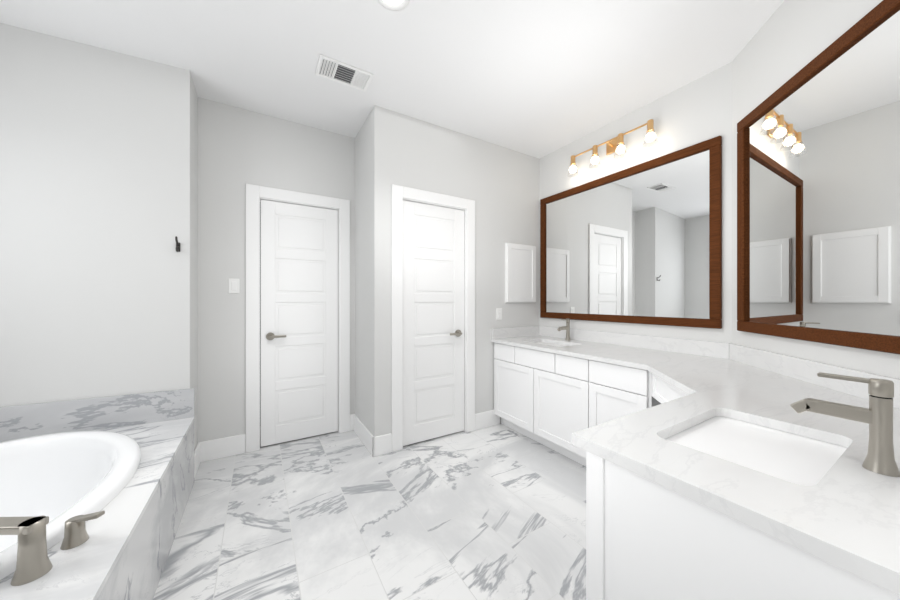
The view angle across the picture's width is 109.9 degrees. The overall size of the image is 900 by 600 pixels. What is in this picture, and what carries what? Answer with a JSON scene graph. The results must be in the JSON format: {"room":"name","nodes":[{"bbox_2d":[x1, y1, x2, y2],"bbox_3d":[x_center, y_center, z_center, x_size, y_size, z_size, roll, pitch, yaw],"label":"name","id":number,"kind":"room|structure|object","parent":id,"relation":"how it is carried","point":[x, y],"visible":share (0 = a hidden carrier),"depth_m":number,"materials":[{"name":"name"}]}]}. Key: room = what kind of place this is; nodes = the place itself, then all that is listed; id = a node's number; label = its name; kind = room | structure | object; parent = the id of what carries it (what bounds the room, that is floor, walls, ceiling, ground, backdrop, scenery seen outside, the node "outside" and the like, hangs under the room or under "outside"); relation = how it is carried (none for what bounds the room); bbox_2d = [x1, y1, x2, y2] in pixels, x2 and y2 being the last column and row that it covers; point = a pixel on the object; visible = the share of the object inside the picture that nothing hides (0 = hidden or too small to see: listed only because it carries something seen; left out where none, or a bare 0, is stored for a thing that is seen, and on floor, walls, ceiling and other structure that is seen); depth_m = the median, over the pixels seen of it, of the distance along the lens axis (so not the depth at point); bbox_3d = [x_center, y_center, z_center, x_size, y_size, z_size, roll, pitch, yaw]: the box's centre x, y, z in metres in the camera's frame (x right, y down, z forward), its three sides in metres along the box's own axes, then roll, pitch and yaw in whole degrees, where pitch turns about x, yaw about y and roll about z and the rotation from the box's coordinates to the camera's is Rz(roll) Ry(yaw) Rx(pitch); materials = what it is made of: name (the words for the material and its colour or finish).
{"room":"bathroom","nodes":[
{"label":"bathroom","id":0,"kind":"room"},
{"bbox_2d":[0,23,197,450],"bbox_3d":[-2.408,-0.153,1.928,1.340,2.740,0.420,0,0,-31],"label":"wall","id":1,"kind":"structure","parent":0,"point":[98,209],"depth_m":1.90,"materials":[{"name":"white paint"}]},
{"bbox_2d":[175,236,179,251],"bbox_3d":[-1.764,-0.359,2.041,0.022,0.096,0.063,0,0,-31],"label":"robe hook","id":2,"kind":"object","parent":1,"relation":"attached to","point":[177,245],"visible":1,"depth_m":2.04,"materials":[{"name":"brown metal"}]},
{"bbox_2d":[194,442,201,477],"bbox_3d":[-1.797,1.142,2.229,0.015,0.150,0.335,0,0,-31],"label":"baseboard","id":3,"kind":"structure","parent":1,"relation":"attached to","point":[198,451],"depth_m":2.26,"materials":[{"name":"white wood"}]},
{"bbox_2d":[260,202,260,425],"bbox_3d":[-1.647,-0.153,3.187,1.264,2.740,0.050,0,0,-31],"label":"wall","id":4,"kind":"structure","parent":0,"point":[260,313],"depth_m":3.05,"materials":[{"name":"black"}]},
{"bbox_2d":[198,97,354,451],"bbox_3d":[-1.376,-0.153,2.738,1.264,2.740,0.100,0,0,-31],"label":"wall","id":5,"kind":"structure","parent":0,"point":[239,149],"depth_m":2.49,"materials":[{"name":"white paint"}]},
{"bbox_2d":[228,278,238,292],"bbox_3d":[-1.697,-0.110,2.480,0.072,0.116,0.008,0,0,-31],"label":"switch plate","id":6,"kind":"object","parent":5,"relation":"attached to","point":[233,285],"visible":1,"depth_m":2.48,"materials":[{"name":"white plastic"}]},
{"bbox_2d":[246,184,349,452],"bbox_3d":[-1.306,0.145,2.769,0.814,2.144,0.118,0,0,-31],"label":"door frame","id":7,"kind":"structure","parent":5,"relation":"attached to","point":[256,195],"depth_m":2.57,"materials":[{"name":"white wood"}]},
{"bbox_2d":[261,200,337,446],"bbox_3d":[-1.300,0.190,2.759,0.610,2.030,0.034,0,0,-31],"label":"door","id":8,"kind":"structure","parent":5,"relation":"in","point":[299,310],"depth_m":2.73,"materials":[{"name":"white wood"}]},
{"bbox_2d":[266,333,285,339],"bbox_3d":[-1.443,0.302,2.621,0.147,0.064,0.056,0,0,-31],"label":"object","id":9,"kind":"structure","parent":8,"relation":"attached to","point":[270,336],"depth_m":2.61,"materials":[{"name":"silver metal"}]},
{"bbox_2d":[355,112,370,432],"bbox_3d":[-0.725,-0.153,2.786,0.100,2.740,0.490,0,0,-31],"label":"wall","id":10,"kind":"structure","parent":0,"point":[363,275],"depth_m":2.72,"materials":[{"name":"white paint"}]},
{"bbox_2d":[350,414,378,456],"bbox_3d":[-0.749,1.142,2.703,0.060,0.150,0.605,0,0,-31],"label":"baseboard","id":11,"kind":"structure","parent":10,"relation":"attached to","point":[371,442],"depth_m":2.62,"materials":[{"name":"white wood"}]},
{"bbox_2d":[153,423,585,599],"bbox_3d":[-0.709,1.257,1.996,4.520,0.080,4.460,0,0,-31],"label":"floor","id":12,"kind":"structure","parent":0,"point":[496,512],"depth_m":1.72,"materials":[{"name":"stone"}]},
{"bbox_2d":[0,388,194,599],"bbox_3d":[-1.862,0.902,1.050,1.363,0.630,1.892,0,0,-31],"label":"tub","id":13,"kind":"object","parent":12,"relation":"on","point":[95,493],"visible":1,"depth_m":1.54,"materials":[{"name":"stone"}]},
{"bbox_2d":[0,510,104,586],"bbox_3d":[-1.237,0.701,0.920,0.309,0.150,0.176,0,0,-31],"label":"faucet","id":14,"kind":"object","parent":13,"relation":"on","point":[39,555],"depth_m":0.91,"materials":[{"name":"silver metal"}]},
{"bbox_2d":[494,403,899,599],"bbox_3d":[0.821,0.812,1.874,1.818,0.809,2.462,0,0,-31],"label":"bathroom vanity","id":15,"kind":"object","parent":12,"relation":"on","point":[648,538],"depth_m":0.68,"materials":[{"name":"painted wood"},{"name":"quartz"},{"name":"porcelain"}]},
{"bbox_2d":[491,335,899,586],"bbox_3d":[0.819,0.392,1.873,1.828,0.030,2.466,0,0,-31],"label":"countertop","id":16,"kind":"structure","parent":15,"relation":"on","point":[623,403],"depth_m":1.02,"materials":[{"name":"white stone"}]},
{"bbox_2d":[531,339,570,346],"bbox_3d":[0.899,0.477,2.815,0.332,0.164,0.482,0,0,-31],"label":"sink","id":17,"kind":"object","parent":16,"relation":"in","point":[532,340],"depth_m":2.96,"materials":[{"name":"white ceramic"}]},
{"bbox_2d":[555,319,570,338],"bbox_3d":[1.060,0.277,2.935,0.162,0.200,0.051,0,0,-31],"label":"faucet","id":18,"kind":"object","parent":16,"relation":"on","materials":[{"name":"silver metal"}]},
{"bbox_2d":[667,411,842,482],"bbox_3d":[0.835,0.477,0.872,0.482,0.164,0.332,0,0,-31],"label":"sink","id":19,"kind":"object","parent":16,"relation":"in","point":[787,451],"depth_m":0.90,"materials":[{"name":"white ceramic"}]},
{"bbox_2d":[787,371,899,478],"bbox_3d":[0.923,0.277,0.745,0.052,0.200,0.163,0,0,-31],"label":"faucet","id":20,"kind":"object","parent":16,"relation":"on","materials":[{"name":"silver metal"}]},
{"bbox_2d":[0,0,783,158],"bbox_3d":[-0.709,-1.563,1.996,4.520,0.080,4.460,0,0,-31],"label":"ceiling","id":21,"kind":"structure","parent":0,"point":[539,79],"depth_m":1.93,"materials":[{"name":"white paint"}]},
{"bbox_2d":[315,54,373,91],"bbox_3d":[-0.710,-1.517,2.124,0.340,0.010,0.200,0,0,-31],"label":"ceiling vent","id":22,"kind":"object","parent":21,"relation":"in","point":[329,68],"visible":1,"depth_m":2.12,"materials":[{"name":"white metal"}]},
{"bbox_2d":[377,0,409,10],"bbox_3d":[-0.286,-1.516,1.568,0.176,0.012,0.176,0,0,-31],"label":"recessed light","id":23,"kind":"object","parent":21,"relation":"in","point":[395,5],"visible":1,"depth_m":1.62,"materials":[{"name":"white"}]},
{"bbox_2d":[371,105,538,436],"bbox_3d":[0.162,-0.153,2.977,1.816,2.740,0.100,0,0,-31],"label":"wall","id":24,"kind":"structure","parent":0,"point":[498,185],"depth_m":2.90,"materials":[{"name":"white paint"}]},
{"bbox_2d":[403,200,463,445],"bbox_3d":[-0.138,0.190,2.772,0.610,2.030,0.034,0,0,-31],"label":"door","id":25,"kind":"structure","parent":24,"relation":"in","point":[433,319],"depth_m":2.75,"materials":[{"name":"white wood"}]},
{"bbox_2d":[450,330,461,336],"bbox_3d":[0.051,0.302,2.833,0.147,0.064,0.056,0,0,-31],"label":"door handle","id":26,"kind":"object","parent":25,"relation":"attached to","point":[457,333],"depth_m":2.83,"materials":[{"name":"silver metal"}]},
{"bbox_2d":[392,184,474,451],"bbox_3d":[-0.144,0.145,2.782,0.814,2.144,0.118,0,0,-31],"label":"door frame","id":27,"kind":"structure","parent":24,"relation":"attached to","point":[400,194],"depth_m":2.65,"materials":[{"name":"white wood"}]},
{"bbox_2d":[475,410,499,429],"bbox_3d":[0.361,1.142,3.029,0.302,0.150,0.015,0,0,-31],"label":"baseboard","id":28,"kind":"structure","parent":24,"relation":"attached to","point":[485,419],"depth_m":3.01,"materials":[{"name":"white wood"}]},
{"bbox_2d":[496,308,501,319],"bbox_3d":[0.485,0.137,3.108,0.072,0.116,0.008,0,0,-31],"label":"electrical outlet plate","id":29,"kind":"object","parent":24,"relation":"attached to","point":[498,313],"visible":1,"depth_m":3.10,"materials":[{"name":"white plastic"}]},
{"bbox_2d":[491,327,538,338],"bbox_3d":[0.680,0.327,3.217,0.636,0.100,0.020,0,0,-31],"label":"backsplash","id":30,"kind":"structure","parent":24,"relation":"attached to","point":[496,333],"depth_m":3.17,"materials":[{"name":"white stone"}]},
{"bbox_2d":[505,243,535,302],"bbox_3d":[0.733,-0.273,3.245,0.410,0.600,0.030,0,0,-31],"label":"medicine cabinet","id":31,"kind":"object","parent":24,"relation":"attached to","point":[520,273],"visible":1,"depth_m":3.23,"materials":[{"name":"white wood"}]},
{"bbox_2d":[539,62,731,343],"bbox_3d":[1.413,-0.153,2.757,0.100,2.740,1.770,0,0,-31],"label":"wall","id":32,"kind":"structure","parent":0,"point":[699,110],"depth_m":2.34,"materials":[{"name":"white paint"}]},
{"bbox_2d":[568,119,657,176],"bbox_3d":[1.335,-1.263,2.658,0.134,0.200,0.780,0,0,-31],"label":"sconce","id":33,"kind":"object","parent":32,"relation":"attached to","point":[615,144],"visible":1,"depth_m":2.64,"materials":[{"name":"gold metal"}]},
{"bbox_2d":[540,136,721,328],"bbox_3d":[1.366,-0.441,2.708,0.028,1.255,1.535,0,0,-31],"label":"vanity mirror","id":34,"kind":"object","parent":32,"relation":"attached to","point":[641,243],"visible":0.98,"depth_m":2.48,"materials":[{"name":"clear glass"}]},
{"bbox_2d":[539,327,730,358],"bbox_3d":[1.371,0.327,2.707,0.020,0.100,1.609,0,0,-31],"label":"backsplash","id":35,"kind":"structure","parent":32,"relation":"attached to","point":[689,347],"depth_m":2.40,"materials":[{"name":"white stone"}]},
{"bbox_2d":[732,0,899,378],"bbox_3d":[1.706,-0.153,1.421,0.100,2.740,1.242,0,0,14],"label":"wall","id":36,"kind":"structure","parent":0,"point":[788,40],"depth_m":1.58,"materials":[{"name":"white paint"}]},
{"bbox_2d":[737,0,899,353],"bbox_3d":[1.638,-0.446,1.419,0.028,1.265,1.040,0,0,14],"label":"vanity mirror","id":37,"kind":"object","parent":36,"relation":"attached to","point":[818,198],"visible":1,"depth_m":1.35,"materials":[{"name":"clear glass"}]}
]}

